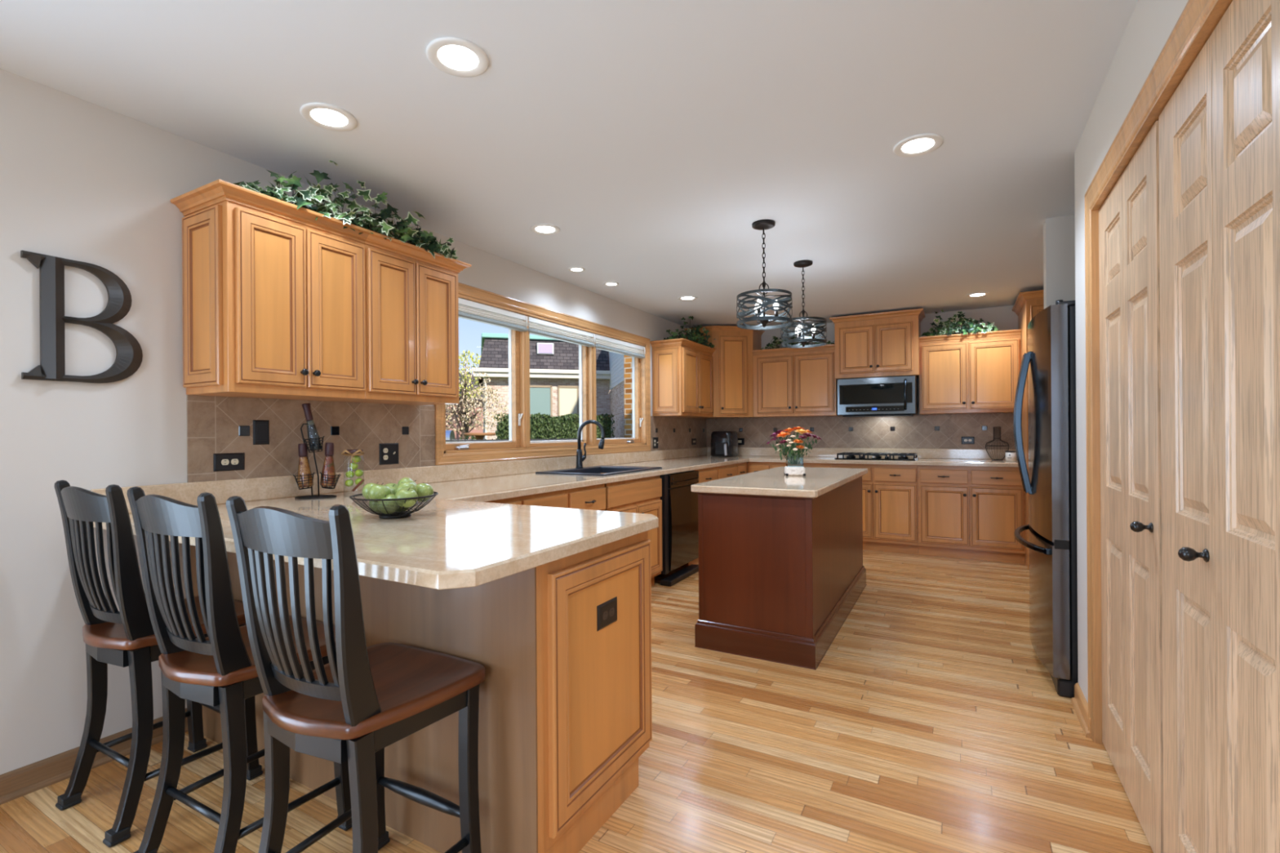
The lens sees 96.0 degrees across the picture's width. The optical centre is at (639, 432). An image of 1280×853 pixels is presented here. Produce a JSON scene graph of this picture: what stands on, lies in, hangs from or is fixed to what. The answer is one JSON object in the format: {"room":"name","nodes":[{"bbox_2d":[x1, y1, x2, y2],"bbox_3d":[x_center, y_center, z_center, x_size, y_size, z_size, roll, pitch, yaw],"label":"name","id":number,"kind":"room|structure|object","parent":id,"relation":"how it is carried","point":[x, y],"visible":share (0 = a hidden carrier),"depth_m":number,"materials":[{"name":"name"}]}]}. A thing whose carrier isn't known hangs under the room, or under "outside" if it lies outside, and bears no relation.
{"room":"kitchen","nodes":[
{"label":"kitchen","id":0,"kind":"room"},
{"bbox_2d":[0,68,687,774],"bbox_3d":[-1.845,0.005,2.576,0.150,2.437,11.118,0,0,29],"label":"wall","id":1,"kind":"structure","parent":0,"point":[82,180],"depth_m":2.09,"materials":[{"name":"grey paint"}]},
{"bbox_2d":[20,249,142,383],"bbox_3d":[-2.003,-0.398,2.090,0.036,0.437,0.329,0,0,29],"label":"letter","id":2,"kind":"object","parent":1,"relation":"attached to","point":[129,357],"depth_m":2.04,"materials":[{"name":"black metal"}]},
{"bbox_2d":[0,707,188,804],"bbox_3d":[-2.137,1.181,1.852,0.026,0.088,1.200,0,0,29],"label":"baseboard","id":3,"kind":"structure","parent":1,"relation":"attached to","point":[18,783],"depth_m":2.01,"materials":[{"name":"brown wood"}]},
{"bbox_2d":[169,178,370,400],"bbox_3d":[-1.576,-0.550,2.517,0.382,0.788,0.635,0,0,29],"label":"upper cabinet","id":4,"kind":"object","parent":1,"relation":"attached to","point":[273,293],"visible":1,"depth_m":2.35,"materials":[{"name":"brown wood"}]},
{"bbox_2d":[229,160,458,262],"bbox_3d":[-1.326,-1.076,2.707,0.276,0.343,1.163,0,0,36],"label":"ivy garland","id":5,"kind":"object","parent":4,"relation":"on","point":[417,237],"visible":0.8,"depth_m":2.65,"materials":[{"name":"green"}]},
{"bbox_2d":[186,395,435,482],"bbox_3d":[-1.552,0.027,2.936,0.012,0.365,1.282,0,0,29],"label":"backsplash","id":6,"kind":"structure","parent":1,"relation":"attached to","point":[215,424],"depth_m":2.75,"materials":[{"name":"tile"}]},
{"bbox_2d":[213,453,244,471],"bbox_3d":[-1.783,0.130,2.507,0.007,0.076,0.122,0,0,29],"label":"wall outlet","id":7,"kind":"object","parent":6,"relation":"attached to","point":[223,461],"visible":1,"depth_m":2.50,"materials":[{"name":"black"}]},
{"bbox_2d":[221,458,238,465],"bbox_3d":[-1.780,0.130,2.505,0.001,0.025,0.069,0,0,29],"label":"receptacle","id":8,"kind":"object","parent":7,"relation":"attached to","point":[224,461],"depth_m":2.50,"materials":[{"name":"beige plastic"}]},
{"bbox_2d":[253,420,269,444],"bbox_3d":[-1.720,0.001,2.622,0.008,0.111,0.069,0,0,29],"label":"wall switch","id":9,"kind":"object","parent":6,"relation":"attached to","point":[260,428],"visible":1,"depth_m":2.62,"materials":[{"name":"black"}]},
{"bbox_2d":[378,443,398,465],"bbox_3d":[-1.389,0.121,3.207,0.018,0.118,0.124,0,0,29],"label":"wall outlet","id":10,"kind":"object","parent":6,"relation":"attached to","point":[388,452],"visible":1,"depth_m":3.20,"materials":[{"name":"black"}]},
{"bbox_2d":[383,448,395,459],"bbox_3d":[-1.389,0.121,3.201,0.012,0.065,0.072,0,0,29],"label":"receptacle","id":11,"kind":"object","parent":10,"relation":"attached to","point":[388,453],"depth_m":3.21,"materials":[{"name":"beige plastic"}]},
{"bbox_2d":[327,230,471,405],"bbox_3d":[-1.268,-0.552,3.074,0.382,0.788,0.636,0,0,29],"label":"upper cabinet","id":12,"kind":"object","parent":1,"relation":"attached to","point":[411,297],"visible":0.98,"depth_m":2.93,"materials":[{"name":"brown wood"}]},
{"bbox_2d":[434,282,650,465],"bbox_3d":[-0.634,-0.378,4.745,0.170,1.151,2.776,0,0,29],"label":"window","id":13,"kind":"structure","parent":1,"relation":"in","point":[519,446],"depth_m":4.40,"materials":[{"name":"brown wood"}]},
{"bbox_2d":[458,297,528,331],"bbox_3d":[-1.031,-0.802,3.926,0.066,0.123,0.785,0,0,29],"label":"window shade","id":14,"kind":"object","parent":13,"relation":"attached to","point":[470,310],"visible":0.65,"depth_m":3.94,"materials":[{"name":"fabric"}]},
{"bbox_2d":[528,315,595,346],"bbox_3d":[-0.620,-0.805,4.668,0.066,0.123,0.890,0,0,29],"label":"window shade","id":15,"kind":"object","parent":13,"relation":"attached to","point":[537,326],"visible":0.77,"depth_m":4.62,"materials":[{"name":"white plastic"}]},
{"bbox_2d":[595,333,645,358],"bbox_3d":[-0.180,-0.808,5.462,0.066,0.123,0.905,0,0,29],"label":"window shade","id":16,"kind":"object","parent":13,"relation":"attached to","point":[602,342],"visible":0.85,"depth_m":5.42,"materials":[{"name":"white plastic"}]},
{"bbox_2d":[649,416,706,451],"bbox_3d":[0.477,0.013,6.598,0.012,0.365,1.532,0,0,29],"label":"backsplash","id":17,"kind":"structure","parent":1,"relation":"attached to","point":[672,433],"depth_m":6.52,"materials":[{"name":"brown tile"}]},
{"bbox_2d":[649,337,715,417],"bbox_3d":[0.491,-0.555,6.247,0.382,0.771,0.899,0,0,29],"label":"upper cabinet","id":18,"kind":"object","parent":1,"relation":"attached to","point":[682,381],"visible":1,"depth_m":5.94,"materials":[{"name":"brown wood"}]},
{"bbox_2d":[663,315,715,348],"bbox_3d":[0.562,-1.069,6.205,0.308,0.317,0.832,0,0,44],"label":"ivy garland","id":19,"kind":"object","parent":18,"relation":"on","point":[691,335],"visible":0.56,"depth_m":6.12,"materials":[{"name":"green"}]},
{"bbox_2d":[0,0,1137,328],"bbox_3d":[1.204,-1.309,0.900,7.150,0.150,11.150,0,0,29],"label":"ceiling","id":20,"kind":"structure","parent":0,"point":[655,135],"depth_m":2.23,"materials":[{"name":"white paint"}]},
{"bbox_2d":[299,102,357,131],"bbox_3d":[-1.198,-1.214,2.226,0.196,0.007,0.196,0,0,29],"label":"recessed light","id":21,"kind":"object","parent":20,"relation":"in","point":[326,116],"visible":1,"depth_m":2.22,"materials":[{"name":"white paint"}]},
{"bbox_2d":[426,36,488,76],"bbox_3d":[-0.591,-1.218,1.878,0.196,0.007,0.196,0,0,29],"label":"recessed light","id":22,"kind":"object","parent":20,"relation":"in","point":[456,56],"visible":1,"depth_m":1.87,"materials":[{"name":"white paint"}]},
{"bbox_2d":[529,223,559,235],"bbox_3d":[-0.567,-1.218,3.465,0.180,0.007,0.180,0,0,29],"label":"recessed light","id":23,"kind":"object","parent":20,"relation":"in","point":[540,228],"visible":1,"depth_m":3.46,"materials":[{"name":"white paint"}]},
{"bbox_2d":[568,266,585,272],"bbox_3d":[-0.471,-1.219,4.322,0.130,0.007,0.130,0,0,29],"label":"recessed light","id":24,"kind":"object","parent":20,"relation":"in","point":[576,269],"visible":1,"depth_m":4.32,"materials":[{"name":"white paint"}]},
{"bbox_2d":[736,219,792,329],"bbox_3d":[0.733,-0.924,3.397,0.323,0.611,0.323,0,0,41],"label":"pendant lamp","id":25,"kind":"object","parent":20,"relation":"hanging from","point":[762,224],"visible":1,"depth_m":3.35,"materials":[{"name":"black metal"}]},
{"bbox_2d":[756,298,761,315],"bbox_3d":[0.693,-0.731,3.341,0.031,0.102,0.030,0,0,29],"label":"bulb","id":26,"kind":"object","parent":25,"relation":"attached to","point":[758,300],"depth_m":3.33,"materials":[{"name":"white"}]},
{"bbox_2d":[773,299,778,315],"bbox_3d":[0.804,-0.732,3.390,0.031,0.102,0.030,0,0,29],"label":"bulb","id":27,"kind":"object","parent":25,"relation":"attached to","point":[775,304],"depth_m":3.38,"materials":[{"name":"white"}]},
{"bbox_2d":[780,260,826,347],"bbox_3d":[1.192,-0.927,4.195,0.323,0.611,0.323,0,0,16],"label":"pendant lamp","id":28,"kind":"object","parent":20,"relation":"hanging from","point":[800,329],"visible":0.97,"depth_m":4.15,"materials":[{"name":"black metal"}]},
{"bbox_2d":[893,133,943,156],"bbox_3d":[1.196,-1.230,2.477,0.196,0.007,0.196,0,0,29],"label":"recessed light","id":29,"kind":"object","parent":20,"relation":"in","point":[926,143],"visible":1,"depth_m":2.47,"materials":[{"name":"white paint"}]},
{"bbox_2d":[965,292,989,297],"bbox_3d":[3.060,-1.242,5.217,0.180,0.007,0.180,0,0,29],"label":"recessed light","id":30,"kind":"object","parent":20,"relation":"in","point":[977,294],"visible":1,"depth_m":5.21,"materials":[{"name":"white paint"}]},
{"bbox_2d":[0,550,1153,852],"bbox_3d":[1.222,1.252,0.900,7.150,0.100,11.150,0,0,29],"label":"floor","id":31,"kind":"structure","parent":0,"point":[932,721],"depth_m":2.12,"materials":[{"name":"brown wood"}]},
{"bbox_2d":[53,480,262,848],"bbox_3d":[-1.630,0.689,1.972,0.430,1.066,0.476,0,0,28],"label":"counter stool","id":32,"kind":"object","parent":31,"relation":"on","point":[124,637],"visible":0.8,"depth_m":1.79,"materials":[{"name":"black wood"}]},
{"bbox_2d":[126,486,351,852],"bbox_3d":[-1.161,0.685,1.712,0.430,1.066,0.476,0,0,28],"label":"counter stool","id":33,"kind":"object","parent":31,"relation":"on","point":[215,669],"visible":0.77,"depth_m":1.53,"materials":[{"name":"black wood"}]},
{"bbox_2d":[226,496,485,852],"bbox_3d":[-0.691,0.682,1.446,0.430,1.066,0.476,0,0,28],"label":"counter stool","id":34,"kind":"object","parent":31,"relation":"on","point":[365,700],"visible":1,"depth_m":1.30,"materials":[{"name":"black wood"}]},
{"bbox_2d":[190,530,652,852],"bbox_3d":[-0.901,0.779,2.214,1.840,0.876,0.648,0,0,29],"label":"base cabinet","id":35,"kind":"object","parent":31,"relation":"on","point":[565,709],"visible":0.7,"depth_m":1.66,"materials":[{"name":"brown wood"}]},
{"bbox_2d":[90,447,1018,589],"bbox_3d":[0.859,0.259,3.890,3.302,0.140,5.900,0,0,29],"label":"countertop","id":36,"kind":"structure","parent":35,"relation":"on","point":[460,539],"depth_m":2.23,"materials":[{"name":"beige stone"}]},
{"bbox_2d":[293,423,341,498],"bbox_3d":[-1.508,0.133,2.695,0.206,0.348,0.098,0,0,-13],"label":"rack","id":37,"kind":"object","parent":36,"relation":"on","point":[319,496],"visible":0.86,"depth_m":2.68,"materials":[{"name":"brown metal"}]},
{"bbox_2d":[293,472,315,489],"bbox_3d":[-1.562,0.228,2.683,0.087,0.077,0.088,0,0,10],"label":"wire basket","id":38,"kind":"object","parent":37,"relation":"on","point":[308,474],"depth_m":2.66,"materials":[{"name":"brown metal"}]},
{"bbox_2d":[297,443,313,487],"bbox_3d":[-1.557,0.154,2.684,0.068,0.205,0.068,0,0,29],"label":"bottle","id":39,"kind":"object","parent":37,"relation":"in","point":[304,468],"visible":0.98,"depth_m":2.67,"materials":[{"name":"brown glass"}]},
{"bbox_2d":[302,403,322,451],"bbox_3d":[-1.528,-0.023,2.690,0.087,0.226,0.053,0,0,-12],"label":"bottle","id":40,"kind":"object","parent":37,"relation":"in","point":[312,433],"visible":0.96,"depth_m":2.67,"materials":[{"name":"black glass"}]},
{"bbox_2d":[303,435,324,453],"bbox_3d":[-1.522,0.057,2.692,0.087,0.079,0.088,0,0,10],"label":"wire basket","id":41,"kind":"object","parent":37,"relation":"on","point":[304,440],"depth_m":2.67,"materials":[{"name":"brown metal"}]},
{"bbox_2d":[320,442,336,486],"bbox_3d":[-1.462,0.151,2.705,0.068,0.205,0.067,0,0,29],"label":"bottle","id":42,"kind":"object","parent":37,"relation":"in","point":[329,468],"visible":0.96,"depth_m":2.69,"materials":[{"name":"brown glass"}]},
{"bbox_2d":[320,471,341,488],"bbox_3d":[-1.452,0.227,2.707,0.087,0.081,0.088,0,0,10],"label":"wire basket","id":43,"kind":"object","parent":37,"relation":"on","point":[327,486],"depth_m":2.68,"materials":[{"name":"brown metal"}]},
{"bbox_2d":[341,448,364,496],"bbox_3d":[-1.368,0.193,2.763,0.096,0.224,0.107,0,0,-16],"label":"glass jar","id":44,"kind":"object","parent":36,"relation":"on","point":[346,452],"visible":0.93,"depth_m":2.73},
{"bbox_2d":[349,491,438,519],"bbox_3d":[-0.874,0.262,2.061,0.292,0.079,0.292,0,0,29],"label":"fruit bowl","id":45,"kind":"object","parent":36,"relation":"on","point":[382,514],"visible":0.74,"depth_m":1.99,"materials":[{"name":"brown metal"}]},
{"bbox_2d":[362,482,377,498],"bbox_3d":[-0.959,0.215,2.075,0.075,0.070,0.074,0,0,29],"label":"apple","id":46,"kind":"object","parent":45,"relation":"in","point":[365,490],"visible":0.3,"depth_m":2.05,"materials":[{"name":"green plant"}]},
{"bbox_2d":[368,483,391,502],"bbox_3d":[-0.911,0.213,2.018,0.075,0.070,0.075,0,0,29],"label":"apple","id":47,"kind":"object","parent":45,"relation":"in","point":[376,491],"visible":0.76,"depth_m":1.99,"materials":[{"name":"green plant"}]},
{"bbox_2d":[377,493,399,512],"bbox_3d":[-0.873,0.250,2.005,0.075,0.070,0.074,0,0,29],"label":"apple","id":48,"kind":"object","parent":45,"relation":"in","point":[389,495],"visible":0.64,"depth_m":1.98,"materials":[{"name":"green plant"}]},
{"bbox_2d":[384,483,397,494],"bbox_3d":[-0.922,0.224,2.141,0.073,0.069,0.074,0,0,29],"label":"apple","id":49,"kind":"object","parent":45,"relation":"in","point":[392,486],"visible":0.29,"depth_m":2.12,"materials":[{"name":"green plant"}]},
{"bbox_2d":[395,481,417,493],"bbox_3d":[-0.825,0.210,2.038,0.072,0.070,0.074,0,0,29],"label":"apple","id":50,"kind":"object","parent":45,"relation":"in","point":[410,485],"visible":0.47,"depth_m":2.02,"materials":[{"name":"green plant"}]},
{"bbox_2d":[395,488,417,507],"bbox_3d":[-0.805,0.226,1.990,0.074,0.070,0.075,0,0,29],"label":"apple","id":51,"kind":"object","parent":45,"relation":"in","point":[403,492],"visible":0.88,"depth_m":1.97,"materials":[{"name":"green plant"}]},
{"bbox_2d":[415,482,433,502],"bbox_3d":[-0.789,0.220,2.095,0.074,0.069,0.074,0,0,29],"label":"apple","id":52,"kind":"object","parent":45,"relation":"in","point":[424,489],"visible":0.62,"depth_m":2.07,"materials":[{"name":"green plant"}]},
{"bbox_2d":[575,419,604,468],"bbox_3d":[-0.393,0.095,4.630,0.239,0.386,0.084,0,0,4],"label":"kitchen faucet","id":53,"kind":"object","parent":36,"relation":"on","point":[580,459],"visible":1,"depth_m":4.61,"materials":[{"name":"grey"}]},
{"bbox_2d":[535,465,662,475],"bbox_3d":[-0.287,0.390,4.451,0.594,0.206,0.881,0,0,29],"label":"sink","id":54,"kind":"object","parent":36,"relation":"in","point":[592,470],"visible":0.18,"depth_m":4.58,"materials":[{"name":"grey"}]},
{"bbox_2d":[711,431,737,457],"bbox_3d":[0.998,0.140,6.843,0.280,0.299,0.343,0,0,29],"label":"air fryer","id":55,"kind":"object","parent":36,"relation":"on","point":[723,443],"visible":1,"depth_m":6.75,"materials":[{"name":"black plastic"}]},
{"bbox_2d":[783,454,805,475],"bbox_3d":[1.040,0.219,3.866,0.130,0.139,0.130,0,0,9],"label":"glass vase","id":56,"kind":"object","parent":36,"relation":"on","point":[788,470],"visible":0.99,"depth_m":3.81,"materials":[{"name":"white glass"}]},
{"bbox_2d":[834,452,917,460],"bbox_3d":[2.474,0.251,6.019,0.760,0.058,0.475,0,0,29],"label":"gas cooktop","id":57,"kind":"object","parent":36,"relation":"in","point":[851,455],"visible":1,"depth_m":5.91,"materials":[{"name":"black metal"}]},
{"bbox_2d":[985,426,1009,460],"bbox_3d":[3.477,0.111,5.602,0.202,0.324,0.202,0,0,29],"label":"vase","id":58,"kind":"object","parent":36,"relation":"on","point":[997,431],"visible":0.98,"depth_m":5.59,"materials":[{"name":"brown metal"}]},
{"bbox_2d":[1005,450,1015,461],"bbox_3d":[3.495,0.225,5.427,0.084,0.095,0.084,0,0,29],"label":"candle jar","id":59,"kind":"object","parent":36,"relation":"on","point":[1010,455],"visible":0.98,"depth_m":5.39,"materials":[{"name":"beige ceramic"}]},
{"bbox_2d":[596,596,617,631],"bbox_3d":[-0.098,0.561,1.782,0.007,0.076,0.114,0,0,29],"label":"wall outlet","id":60,"kind":"object","parent":35,"relation":"attached to","point":[606,612],"visible":1,"depth_m":1.77,"materials":[{"name":"black"}]},
{"bbox_2d":[602,607,614,620],"bbox_3d":[-0.095,0.561,1.780,0.001,0.025,0.069,0,0,29],"label":"receptacle","id":61,"kind":"object","parent":60,"relation":"attached to","point":[608,613],"depth_m":1.78,"materials":[{"name":"brown"}]},
{"bbox_2d":[487,489,567,507],"bbox_3d":[-0.961,0.780,3.191,0.788,0.874,0.945,0,0,29],"label":"base cabinet","id":62,"kind":"object","parent":31,"relation":"on","point":[558,499],"visible":0.04,"depth_m":3.22,"materials":[{"name":"brown wood"}]},
{"bbox_2d":[566,484,605,511],"bbox_3d":[-0.627,0.778,3.789,0.793,0.874,0.424,0,0,29],"label":"drawer","id":63,"kind":"object","parent":31,"relation":"on","point":[591,497],"visible":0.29,"depth_m":3.60,"materials":[{"name":"brown wood"}]},
{"bbox_2d":[600,472,662,586],"bbox_3d":[-0.329,0.776,4.331,0.788,0.874,0.811,0,0,29],"label":"base cabinet","id":64,"kind":"object","parent":31,"relation":"on","point":[639,495],"visible":0.22,"depth_m":4.27,"materials":[{"name":"brown wood"}]},
{"bbox_2d":[659,470,698,586],"bbox_3d":[0.081,0.775,4.945,0.713,0.870,0.640,0,0,29],"label":"dishwasher","id":65,"kind":"object","parent":31,"relation":"on","point":[680,532],"visible":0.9,"depth_m":4.70,"materials":[{"name":"black plastic"}]},
{"bbox_2d":[680,466,717,567],"bbox_3d":[0.319,0.771,5.496,0.793,0.874,0.538,0,0,29],"label":"base cabinet","id":66,"kind":"object","parent":31,"relation":"on","point":[708,474],"visible":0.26,"depth_m":5.29,"materials":[{"name":"brown wood"}]},
{"bbox_2d":[716,462,747,479],"bbox_3d":[0.674,0.769,6.137,0.793,0.874,0.926,0,0,29],"label":"base cabinet","id":67,"kind":"object","parent":31,"relation":"on","point":[731,470],"visible":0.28,"depth_m":5.89,"materials":[{"name":"brown wood"}]},
{"bbox_2d":[691,466,867,670],"bbox_3d":[1.037,0.747,3.861,0.693,0.914,1.884,0,0,29],"label":"kitchen island","id":68,"kind":"object","parent":31,"relation":"on","point":[782,571],"visible":1,"depth_m":3.13,"materials":[{"name":"brown wood"}]},
{"bbox_2d":[691,466,867,497],"bbox_3d":[1.033,0.309,3.859,0.693,0.038,1.880,0,0,29],"label":"island countertop","id":69,"kind":"structure","parent":68,"relation":"on","point":[817,482],"depth_m":3.32,"materials":[{"name":"beige stone"}]},
{"bbox_2d":[747,462,831,473],"bbox_3d":[1.724,0.762,6.403,0.896,0.874,0.666,0,0,29],"label":"base cabinet","id":70,"kind":"object","parent":31,"relation":"on","point":[752,466],"visible":0.07,"depth_m":6.24,"materials":[{"name":"brown wood"}]},
{"bbox_2d":[831,463,918,554],"bbox_3d":[2.467,0.757,5.992,0.800,0.874,0.666,0,0,29],"label":"base cabinet","id":71,"kind":"object","parent":31,"relation":"on","point":[889,491],"visible":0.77,"depth_m":5.67,"materials":[{"name":"brown wood"}]},
{"bbox_2d":[917,465,1026,564],"bbox_3d":[3.196,0.752,5.588,0.865,0.874,0.666,0,0,29],"label":"base cabinet","id":72,"kind":"object","parent":31,"relation":"on","point":[975,513],"visible":0.96,"depth_m":5.34,"materials":[{"name":"brown wood"}]},
{"bbox_2d":[1012,289,1044,569],"bbox_3d":[3.847,-0.013,5.131,0.824,2.395,0.830,0,0,29],"label":"pantry cabinet","id":73,"kind":"object","parent":31,"relation":"on","point":[1028,304],"visible":0.08,"depth_m":5.02,"materials":[{"name":"brown wood"}]},
{"bbox_2d":[1013,299,1078,697],"bbox_3d":[2.378,0.295,2.838,0.894,1.800,0.882,0,0,29],"label":"refrigerator","id":74,"kind":"object","parent":31,"relation":"on","point":[1049,363],"visible":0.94,"depth_m":2.62,"materials":[{"name":"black metal"}]},
{"bbox_2d":[1013,524,1070,679],"bbox_3d":[2.067,0.813,3.013,0.174,0.597,0.880,0,0,29],"label":"freezer","id":75,"kind":"object","parent":74,"relation":"in","point":[1049,561],"depth_m":2.65,"materials":[{"name":"grey metal"}]},
{"bbox_2d":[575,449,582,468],"bbox_3d":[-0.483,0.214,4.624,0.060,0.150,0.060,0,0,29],"label":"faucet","id":76,"kind":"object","parent":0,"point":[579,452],"depth_m":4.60,"materials":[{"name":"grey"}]},
{"bbox_2d":[746,305,1017,472],"bbox_3d":[2.754,-0.026,6.297,4.287,2.437,0.150,0,0,29],"label":"wall","id":77,"kind":"structure","parent":0,"point":[1004,318],"depth_m":5.93,"materials":[{"name":"grey paint"}]},
{"bbox_2d":[684,325,764,418],"bbox_3d":[1.013,-0.691,6.799,0.761,1.035,0.654,0,0,29],"label":"upper cabinet","id":78,"kind":"object","parent":77,"relation":"attached to","point":[732,357],"visible":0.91,"depth_m":6.60,"materials":[{"name":"brown wood"}]},
{"bbox_2d":[751,343,839,417],"bbox_3d":[1.776,-0.560,6.532,0.918,0.763,0.382,0,0,29],"label":"upper cabinet","id":79,"kind":"object","parent":77,"relation":"attached to","point":[788,382],"visible":1,"depth_m":6.38,"materials":[{"name":"brown wood"}]},
{"bbox_2d":[760,326,834,351],"bbox_3d":[1.757,-1.063,6.436,0.834,0.296,0.282,0,0,29],"label":"ivy garland","id":80,"kind":"object","parent":79,"relation":"on","point":[775,342],"visible":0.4,"depth_m":6.50,"materials":[{"name":"green"}]},
{"bbox_2d":[706,413,1015,449],"bbox_3d":[2.288,0.001,6.463,3.295,0.365,0.012,0,0,29],"label":"backsplash","id":81,"kind":"structure","parent":77,"relation":"attached to","point":[935,431],"depth_m":6.27,"materials":[{"name":"tile"}]},
{"bbox_2d":[961,436,974,444],"bbox_3d":[3.345,0.084,5.871,0.116,0.076,0.007,0,0,29],"label":"wall outlet","id":82,"kind":"object","parent":81,"relation":"attached to","point":[965,440],"visible":1,"depth_m":5.87,"materials":[{"name":"black"}]},
{"bbox_2d":[829,308,925,379],"bbox_3d":[2.511,-0.895,6.084,0.893,0.647,0.452,0,0,29],"label":"upper cabinet","id":83,"kind":"object","parent":77,"relation":"attached to","point":[885,344],"visible":0.98,"depth_m":5.91,"materials":[{"name":"brown wood"}]},
{"bbox_2d":[836,375,919,417],"bbox_3d":[2.503,-0.365,6.062,0.756,0.402,0.484,0,0,29],"label":"microwave","id":84,"kind":"object","parent":83,"relation":"attached to","point":[886,396],"visible":1,"depth_m":5.89,"materials":[{"name":"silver metal"}]},
{"bbox_2d":[919,328,1021,414],"bbox_3d":[3.257,-0.572,5.711,0.859,0.768,0.382,0,0,29],"label":"upper cabinet","id":85,"kind":"object","parent":77,"relation":"attached to","point":[977,373],"visible":0.98,"depth_m":5.58,"materials":[{"name":"brown wood"}]},
{"bbox_2d":[919,309,999,337],"bbox_3d":[3.133,-1.065,5.663,0.723,0.294,0.271,0,0,29],"label":"ivy garland","id":86,"kind":"object","parent":85,"relation":"on","point":[969,326],"visible":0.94,"depth_m":5.64,"materials":[{"name":"green"}]},
{"bbox_2d":[1043,214,1075,308],"bbox_3d":[2.818,-0.027,3.177,0.950,2.437,0.120,0,0,29],"label":"wall","id":87,"kind":"structure","parent":0,"point":[1059,233],"depth_m":3.33,"materials":[{"name":"grey paint"}]},
{"bbox_2d":[1074,0,1188,703],"bbox_3d":[1.412,-0.017,0.687,0.895,2.437,3.770,0,0,29],"label":"wall","id":88,"kind":"structure","parent":0,"point":[1151,23],"depth_m":2.18,"materials":[{"name":"grey paint"}]},
{"bbox_2d":[1071,682,1091,738],"bbox_3d":[1.847,1.154,2.408,0.026,0.088,0.345,0,0,29],"label":"baseboard","id":89,"kind":"structure","parent":88,"relation":"attached to","point":[1079,703],"depth_m":2.40,"materials":[{"name":"brown wood"}]},
{"bbox_2d":[1098,120,1163,852],"bbox_3d":[1.584,0.170,1.893,0.082,2.036,0.735,0,0,29],"label":"door","id":90,"kind":"structure","parent":88,"relation":"in","point":[1130,383],"depth_m":1.80,"materials":[{"name":"brown wood"}]},
{"bbox_2d":[1084,0,1232,744],"bbox_3d":[1.433,0.131,1.538,0.135,2.140,1.630,0,0,29],"label":"trim","id":91,"kind":"structure","parent":88,"relation":"attached to","point":[1198,19],"depth_m":2.21,"materials":[{"name":"brown wood"}]},
{"bbox_2d":[1158,0,1279,852],"bbox_3d":[1.215,0.173,1.226,0.082,2.036,0.741,0,0,29],"label":"door","id":92,"kind":"structure","parent":88,"relation":"in","point":[1219,131],"depth_m":1.18,"materials":[{"name":"brown wood"}]},
{"label":"outside","id":93,"kind":"structure","parent":0,"visible":0},
{"bbox_3d":[-20.993,1.651,37.362,67.040,0.100,95.000,0,0,29],"label":"lawn","id":94,"kind":"structure","parent":93,"visible":0},
{"bbox_2d":[445,430,454,442],"bbox_3d":[-5.588,0.723,15.903,2.000,1.550,0.800,0,0,-3],"label":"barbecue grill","id":95,"kind":"object","parent":94,"relation":"on","point":[450,434],"visible":0.1,"depth_m":15.78,"materials":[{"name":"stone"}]},
{"bbox_2d":[445,372,483,439],"bbox_3d":[-14.115,-1.370,42.114,7.500,5.850,7.000,0,0,29],"label":"house","id":96,"kind":"structure","parent":94,"relation":"on","point":[457,435],"depth_m":39.88,"materials":[{"name":"brown brick"}]},
{"bbox_2d":[447,350,481,439],"bbox_3d":[-13.034,-1.849,36.260,7.118,6.798,3.037,0,0,-14],"label":"tree","id":97,"kind":"object","parent":94,"relation":"on","point":[476,362],"visible":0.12,"depth_m":36.65,"materials":[{"name":"brown plant"}]},
{"bbox_2d":[445,360,507,439],"bbox_3d":[-5.753,-0.377,17.981,3.199,3.756,1.943,0,0,5],"label":"autumn tree","id":98,"kind":"object","parent":94,"relation":"on","point":[461,412],"visible":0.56,"depth_m":17.96,"materials":[{"name":"brown plant"}]},
{"bbox_2d":[463,432,495,439],"bbox_3d":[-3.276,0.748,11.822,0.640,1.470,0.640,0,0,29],"label":"patio table","id":99,"kind":"object","parent":94,"relation":"on","point":[480,436],"visible":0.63,"depth_m":11.59,"materials":[{"name":"brown wood"}]},
{"bbox_2d":[445,437,619,441],"bbox_3d":[-2.484,0.782,11.497,6.263,1.390,0.078,0,0,-27],"label":"fence","id":100,"kind":"object","parent":94,"relation":"on","point":[574,438],"visible":0.16,"depth_m":11.36,"materials":[{"name":"black metal"}]},
{"bbox_2d":[471,333,610,439],"bbox_3d":[-5.301,-1.429,29.892,6.386,5.850,9.750,0,0,-16],"label":"neighbouring house","id":101,"kind":"structure","parent":94,"relation":"on","point":[553,363],"depth_m":25.68,"materials":[{"name":"brick"}]},
{"bbox_2d":[493,412,614,440],"bbox_3d":[-3.138,0.408,21.321,4.396,2.274,1.209,0,0,-17],"label":"hedge","id":102,"kind":"object","parent":94,"relation":"on","point":[548,427],"visible":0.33,"depth_m":20.90,"materials":[{"name":"green plant"}]},
{"bbox_2d":[608,351,624,438],"bbox_3d":[-0.651,-1.510,22.990,0.330,5.950,7.158,0,0,-9],"label":"house wing","id":103,"kind":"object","parent":94,"relation":"on","point":[615,360],"visible":0.3,"depth_m":23.72,"materials":[{"name":"brick"}]},
{"bbox_2d":[623,355,632,437],"bbox_3d":[0.899,-0.270,9.104,1.350,3.450,2.200,0,0,29],"label":"brick wing","id":104,"kind":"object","parent":94,"relation":"on","point":[627,359],"visible":0.02,"depth_m":8.44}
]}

